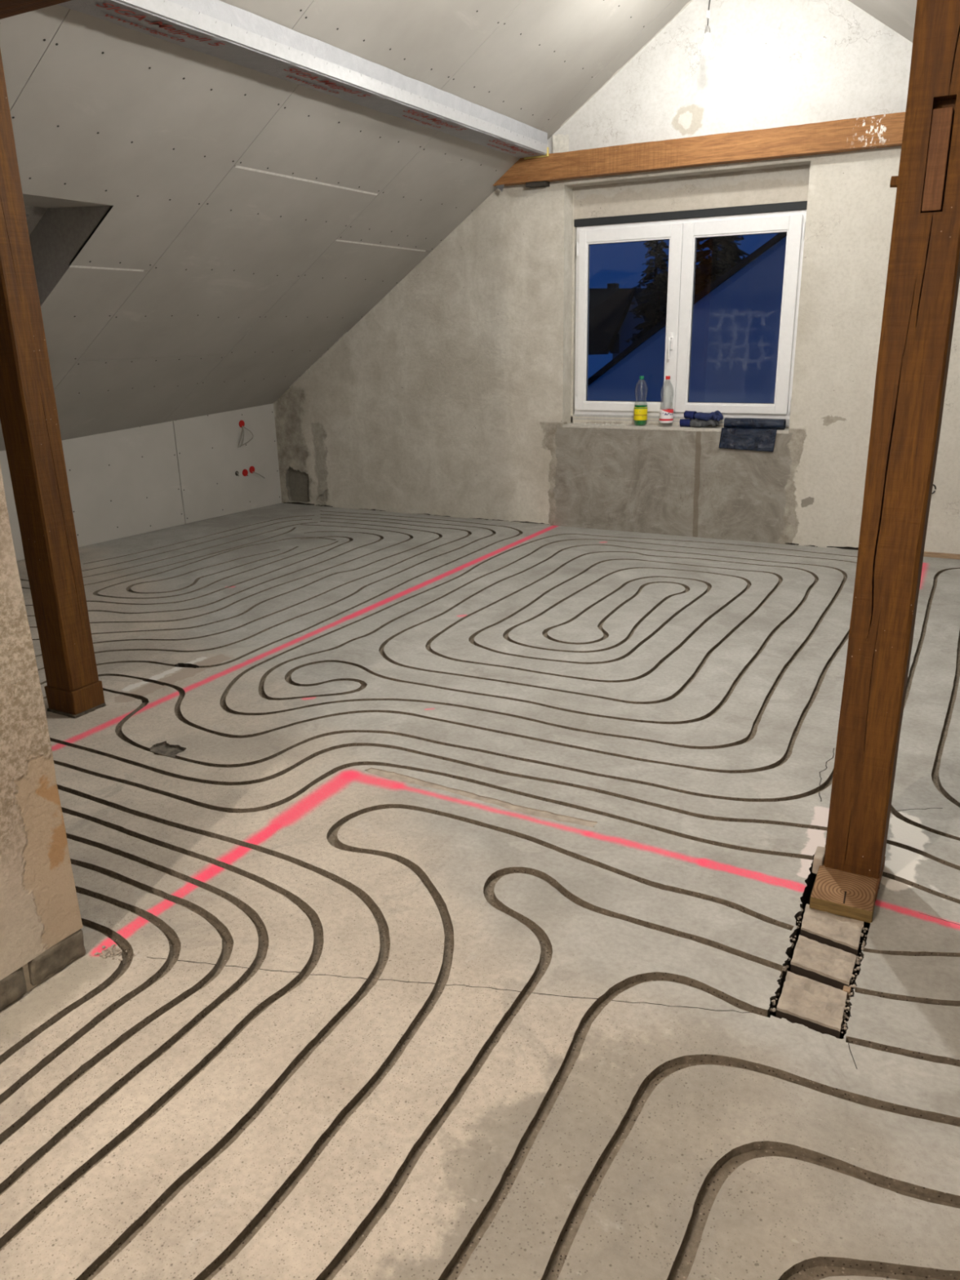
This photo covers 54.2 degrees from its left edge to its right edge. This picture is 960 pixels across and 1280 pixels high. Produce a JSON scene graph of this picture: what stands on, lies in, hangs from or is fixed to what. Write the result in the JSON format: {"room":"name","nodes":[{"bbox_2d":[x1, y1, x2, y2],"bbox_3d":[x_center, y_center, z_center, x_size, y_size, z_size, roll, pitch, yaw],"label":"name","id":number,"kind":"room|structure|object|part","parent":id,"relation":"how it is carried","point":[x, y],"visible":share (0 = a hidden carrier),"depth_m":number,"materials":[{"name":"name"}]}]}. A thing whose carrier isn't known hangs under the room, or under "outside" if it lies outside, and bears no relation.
{"room":"building under construction","nodes":[
{"label":"building under construction","id":0,"kind":"room"},
{"bbox_2d":[0,463,85,1010],"bbox_3d":[-1.933,-0.079,0.688,0.169,2.901,3.353,8,20,27],"label":"wall partition","id":1,"kind":"structure","parent":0,"point":[41,924],"depth_m":2.28,"materials":[{"name":"beige paint"}]},
{"bbox_2d":[0,403,281,560],"bbox_3d":[-4.439,-0.667,5.428,0.016,1.230,9.227,10,21,31],"label":"wall","id":2,"kind":"structure","parent":0,"point":[122,483],"depth_m":8.03,"materials":[{"name":"white paint"}]},
{"bbox_3d":[-3.273,-1.125,7.178,0.013,0.902,2.418,10,21,31],"label":"plasterboard panel","id":3,"kind":"part","parent":2,"relation":"part of","materials":[{"name":"white paint"}]},
{"bbox_3d":[-2.291,-1.648,8.613,0.013,0.965,1.199,10,21,31],"label":"plasterboard panel","id":4,"kind":"part","parent":2,"relation":"part of","materials":[{"name":"white paint"}]},
{"bbox_2d":[237,420,253,447],"bbox_3d":[-2.184,-1.907,8.657,0.053,0.237,0.182,14,23,38],"label":"box","id":5,"kind":"object","parent":2,"relation":"attached to","point":[242,424],"visible":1,"depth_m":8.64,"materials":[{"name":"red plastic"}]},
{"bbox_2d":[242,469,248,476],"bbox_3d":[-2.196,-1.565,8.771,0.009,0.068,0.068,10,21,31],"label":"box","id":6,"kind":"object","parent":2,"relation":"attached to","point":[245,472],"visible":1,"depth_m":8.77,"materials":[{"name":"red plastic"}]},
{"bbox_2d":[248,466,265,478],"bbox_3d":[-2.110,-1.585,8.866,0.148,0.127,0.039,-10,20,-25],"label":"box","id":7,"kind":"object","parent":2,"relation":"attached to","point":[251,469],"visible":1,"depth_m":8.84,"materials":[{"name":"red plastic"}]},
{"bbox_2d":[0,0,693,451],"bbox_3d":[-2.602,-1.913,3.958,5.122,3.506,9.200,8,20,27],"label":"ceiling","id":8,"kind":"structure","parent":0,"point":[211,228],"depth_m":5.67,"materials":[{"name":"paint"}]},
{"bbox_3d":[-2.074,-2.218,3.781,0.846,0.586,0.437,8,20,27],"label":"plasterboard panel","id":9,"kind":"part","parent":8,"relation":"part of","materials":[{"name":"paint"}]},
{"bbox_2d":[24,204,47,235],"bbox_3d":[-2.913,-2.091,4.836,0.548,0.393,1.228,8,20,27],"label":"window","id":10,"kind":"structure","parent":8,"relation":"attached to","point":[33,214],"depth_m":5.17,"materials":[{"name":"grey glass"}]},
{"bbox_3d":[-2.878,-1.729,6.022,1.684,1.161,0.574,8,20,27],"label":"plasterboard panel","id":11,"kind":"part","parent":8,"relation":"part of","materials":[{"name":"paint"}]},
{"bbox_3d":[-2.735,-1.812,7.107,0.922,0.638,1.412,8,20,27],"label":"plasterboard panel","id":12,"kind":"part","parent":8,"relation":"part of","materials":[{"name":"paint"}]},
{"bbox_3d":[-1.808,-2.374,4.690,1.253,0.865,1.412,8,20,27],"label":"plasterboard panel","id":13,"kind":"part","parent":8,"relation":"part of","materials":[{"name":"paint"}]},
{"bbox_3d":[-1.685,-2.443,6.294,1.506,1.039,1.412,8,20,27],"label":"plasterboard panel","id":14,"kind":"part","parent":8,"relation":"part of","materials":[{"name":"paint"}]},
{"bbox_3d":[-0.709,-3.036,3.468,1.634,1.127,1.417,8,20,27],"label":"plasterboard panel","id":15,"kind":"part","parent":8,"relation":"part of","materials":[{"name":"paint"}]},
{"bbox_3d":[-1.601,-2.489,7.866,2.044,1.408,1.307,8,20,27],"label":"plasterboard panel","id":16,"kind":"part","parent":8,"relation":"part of","materials":[{"name":"paint"}]},
{"bbox_3d":[-0.814,-2.967,5.619,0.508,0.354,1.412,8,20,27],"label":"plasterboard panel","id":17,"kind":"part","parent":8,"relation":"part of","materials":[{"name":"paint"}]},
{"bbox_3d":[-0.041,-3.433,4.639,1.634,1.127,1.387,8,20,27],"label":"plasterboard panel","id":18,"kind":"part","parent":8,"relation":"part of","materials":[{"name":"paint"}]},
{"bbox_3d":[-0.331,-3.253,6.882,0.890,0.616,1.307,8,20,27],"label":"plasterboard panel","id":19,"kind":"part","parent":8,"relation":"part of","materials":[{"name":"paint"}]},
{"bbox_3d":[0.627,-3.830,5.809,1.634,1.127,1.417,8,20,27],"label":"plasterboard panel","id":20,"kind":"part","parent":8,"relation":"part of","materials":[{"name":"paint"}]},
{"bbox_3d":[1.017,-4.062,6.492,1.634,1.127,0.217,8,20,27],"label":"plasterboard panel","id":21,"kind":"part","parent":8,"relation":"part of","materials":[{"name":"paint"}]},
{"bbox_2d":[701,0,711,54],"bbox_3d":[1.330,-3.851,5.413,0.060,0.820,0.060,8,20,27],"label":"pendant bulb","id":22,"kind":"object","parent":8,"relation":"hanging from","point":[706,48],"visible":1,"depth_m":5.50,"materials":[{"name":"white glass"}]},
{"bbox_3d":[1.338,-3.500,5.528,0.060,0.080,0.060,8,20,27],"label":"glowing bulb","id":23,"kind":"part","parent":22,"relation":"part of","materials":[{"name":"white glass"}]},
{"bbox_2d":[0,502,959,1279],"bbox_3d":[-0.489,0.619,3.610,9.400,0.300,9.200,8,20,27],"label":"floor","id":24,"kind":"structure","parent":0,"point":[456,873],"depth_m":2.58,"materials":[{"name":"concrete"}]},
{"bbox_2d":[0,48,106,718],"bbox_3d":[-1.819,-0.956,3.761,0.192,2.652,0.173,8,20,27],"label":"timber post","id":25,"kind":"object","parent":24,"relation":"on","point":[29,420],"visible":1,"depth_m":3.78,"materials":[{"name":"brown wood"}]},
{"bbox_2d":[0,0,71,19],"bbox_3d":[-0.421,-2.085,2.582,4.250,0.165,0.156,8,20,27],"label":"tie beam","id":26,"kind":"structure","parent":25,"relation":"on","point":[8,8],"depth_m":3.23,"materials":[{"name":"brown wood"}]},
{"bbox_2d":[57,0,568,159],"bbox_3d":[-0.669,-3.041,5.106,0.362,0.162,4.693,9,21,29],"label":"wrapped purlin","id":27,"kind":"object","parent":26,"relation":"on","point":[218,28],"visible":1,"depth_m":4.67,"materials":[{"name":"metal"}]},
{"bbox_2d":[94,943,135,960],"bbox_3d":[-0.970,0.834,2.491,0.112,0.006,0.056,8,20,27],"label":"crumbs","id":28,"kind":"object","parent":24,"relation":"on","point":[119,950],"visible":1,"depth_m":2.49,"materials":[{"name":"beige concrete"}]},
{"bbox_2d":[769,903,870,1039],"bbox_3d":[0.941,0.837,2.538,0.193,0.111,0.750,8,20,27],"label":"sleeper","id":29,"kind":"object","parent":24,"relation":"in","point":[817,991],"visible":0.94,"depth_m":2.38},
{"bbox_2d":[808,846,877,923],"bbox_3d":[1.068,0.701,2.726,0.174,0.038,0.318,8,20,27],"label":"block","id":30,"kind":"object","parent":29,"relation":"on","point":[835,891],"visible":0.56,"depth_m":2.63,"materials":[{"name":"brown wood"}]},
{"bbox_2d":[812,846,825,874],"bbox_3d":[1.018,0.661,2.811,0.030,0.056,0.081,8,20,27],"label":"lump","id":31,"kind":"object","parent":30,"relation":"on","point":[819,857],"visible":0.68,"depth_m":2.78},
{"bbox_2d":[823,0,959,879],"bbox_3d":[1.086,-0.564,2.404,0.171,2.565,0.163,8,20,27],"label":"timber post","id":32,"kind":"object","parent":30,"relation":"on","point":[923,277],"visible":1,"depth_m":2.35,"materials":[{"name":"brown wood"}]},
{"bbox_2d":[875,856,885,901],"bbox_3d":[1.165,0.694,2.733,0.008,0.034,0.210,8,20,27],"label":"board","id":33,"kind":"object","parent":24,"relation":"on","point":[878,881],"visible":0.66,"depth_m":2.69,"materials":[{"name":"brown wood"}]},
{"bbox_2d":[923,551,959,559],"bbox_3d":[3.645,-0.525,6.309,1.300,0.032,0.025,8,20,27],"label":"batten","id":34,"kind":"object","parent":24,"relation":"on","point":[931,554],"visible":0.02,"depth_m":6.52,"materials":[{"name":"beige wood"}]},
{"bbox_2d":[273,0,959,554],"bbox_3d":[1.793,-2.710,6.877,9.050,4.005,0.406,8,20,27],"label":"wall","id":35,"kind":"structure","parent":0,"point":[453,395],"depth_m":7.14,"materials":[{"name":"paint"}]},
{"bbox_2d":[573,422,625,426],"bbox_3d":[0.956,-1.737,7.544,0.460,0.008,0.149,8,20,27],"label":"crumbs","id":36,"kind":"object","parent":35,"relation":"on","point":[573,423],"visible":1,"depth_m":7.52,"materials":[{"name":"white"}]},
{"bbox_2d":[633,375,647,425],"bbox_3d":[1.259,-1.870,7.332,0.106,0.377,0.106,8,20,27],"label":"soda bottle","id":37,"kind":"object","parent":35,"relation":"on","point":[640,412],"visible":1,"depth_m":7.32,"materials":[{"name":"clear plastic"}]},
{"bbox_2d":[659,376,673,422],"bbox_3d":[1.443,-1.842,7.236,0.106,0.377,0.106,8,20,27],"label":"water bottle","id":38,"kind":"object","parent":35,"relation":"on","point":[666,415],"visible":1,"depth_m":7.23,"materials":[{"name":"clear plastic"}]},
{"bbox_2d":[573,200,807,426],"bbox_3d":[1.527,-2.418,7.103,1.772,1.528,0.147,8,20,27],"label":"window","id":39,"kind":"structure","parent":35,"relation":"in","point":[682,228],"depth_m":7.03,"materials":[{"name":"white plastic"}]},
{"bbox_3d":[1.156,-2.484,7.313,0.825,1.356,0.062,8,20,27],"label":"sash","id":40,"kind":"part","parent":39,"relation":"part of","materials":[{"name":"white plastic"}]},
{"bbox_3d":[1.450,-2.246,7.153,0.028,0.196,0.061,8,20,27],"label":"handle","id":41,"kind":"part","parent":39,"relation":"part of","materials":[{"name":"white plastic"}]},
{"bbox_3d":[1.893,-2.373,6.928,0.848,1.356,0.066,8,20,27],"label":"sash","id":42,"kind":"part","parent":39,"relation":"part of","materials":[{"name":"white plastic"}]},
{"bbox_2d":[679,418,719,426],"bbox_3d":[1.673,-1.664,7.152,0.296,0.085,0.146,4,19,14],"label":"glove","id":43,"kind":"object","parent":35,"relation":"on","point":[683,422],"visible":0.94,"depth_m":7.13,"materials":[{"name":"grey fabric"}]},
{"bbox_2d":[684,410,723,421],"bbox_3d":[1.713,-1.713,7.141,0.295,0.077,0.136,13,23,37],"label":"glove","id":44,"kind":"object","parent":43,"relation":"on","point":[717,415],"visible":1,"depth_m":7.09,"materials":[{"name":"blue fabric"}]},
{"bbox_2d":[493,111,905,188],"bbox_3d":[1.746,-3.343,6.394,3.694,0.209,0.118,8,20,27],"label":"beam","id":45,"kind":"structure","parent":35,"relation":"attached to","point":[882,131],"depth_m":6.41,"materials":[{"name":"brown wood"}]},
{"bbox_2d":[496,184,504,191],"bbox_3d":[0.159,-3.462,7.192,0.012,0.053,0.103,-15,23,-36],"label":"scrap","id":46,"kind":"object","parent":45,"relation":"attached to","point":[500,188],"visible":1,"depth_m":7.18,"materials":[{"name":"grey"}]},
{"bbox_2d":[718,417,786,452],"bbox_3d":[2.018,-1.526,6.954,0.454,0.233,0.122,8,20,27],"label":"roll","id":47,"kind":"object","parent":35,"relation":"on","point":[759,434],"visible":1,"depth_m":6.92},
{"bbox_2d":[633,407,647,420],"bbox_3d":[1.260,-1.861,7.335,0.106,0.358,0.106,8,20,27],"label":"label","id":48,"kind":"object","parent":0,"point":[639,413],"depth_m":7.32,"materials":[{"name":"yellow plastic"}]},
{"bbox_2d":[659,408,673,422],"bbox_3d":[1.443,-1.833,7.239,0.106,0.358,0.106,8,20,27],"label":"label","id":49,"kind":"object","parent":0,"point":[666,415],"depth_m":7.23,"materials":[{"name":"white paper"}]},
{"bbox_2d":[848,0,916,42],"bbox_3d":[1.621,-1.406,1.719,4.490,3.210,9.200,8,20,27],"label":"ceiling","id":50,"kind":"structure","parent":0,"point":[899,15],"depth_m":5.47,"materials":[{"name":"paint"}]},
{"label":"outside","id":51,"kind":"structure","parent":0,"visible":0},
{"bbox_2d":[644,270,725,324],"bbox_3d":[8.169,-6.551,29.125,4.600,9.120,6.400,8,20,27],"label":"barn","id":52,"kind":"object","parent":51,"point":[658,291],"visible":0.05,"depth_m":26.25,"materials":[{"name":"black"}]},
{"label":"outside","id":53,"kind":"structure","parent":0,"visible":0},
{"bbox_2d":[587,283,650,359],"bbox_3d":[5.609,-8.989,33.721,3.650,7.000,7.400,8,20,27],"label":"house","id":54,"kind":"structure","parent":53,"point":[611,322],"depth_m":29.95,"materials":[{"name":"black"}]},
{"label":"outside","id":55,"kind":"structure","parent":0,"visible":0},
{"bbox_2d":[587,232,786,403],"bbox_3d":[3.716,-2.821,15.515,6.000,8.670,5.100,8,20,27],"label":"roof","id":56,"kind":"structure","parent":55,"point":[736,322],"depth_m":12.41,"materials":[{"name":"blue"}]},
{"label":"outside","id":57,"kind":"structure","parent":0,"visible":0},
{"bbox_2d":[624,240,669,342],"bbox_3d":[4.363,-6.019,24.349,2.622,9.232,2.701,8,20,27],"label":"conifer tree","id":58,"kind":"object","parent":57,"point":[652,312],"visible":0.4,"depth_m":23.25,"materials":[{"name":"plant"}]},
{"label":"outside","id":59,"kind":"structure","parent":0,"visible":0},
{"bbox_2d":[662,235,749,319],"bbox_3d":[4.474,-4.338,18.705,3.749,9.540,4.034,-5,18,-11],"label":"conifer tree","id":60,"kind":"object","parent":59,"point":[710,268],"visible":0.17,"depth_m":17.68,"materials":[{"name":"plant"}]}
]}

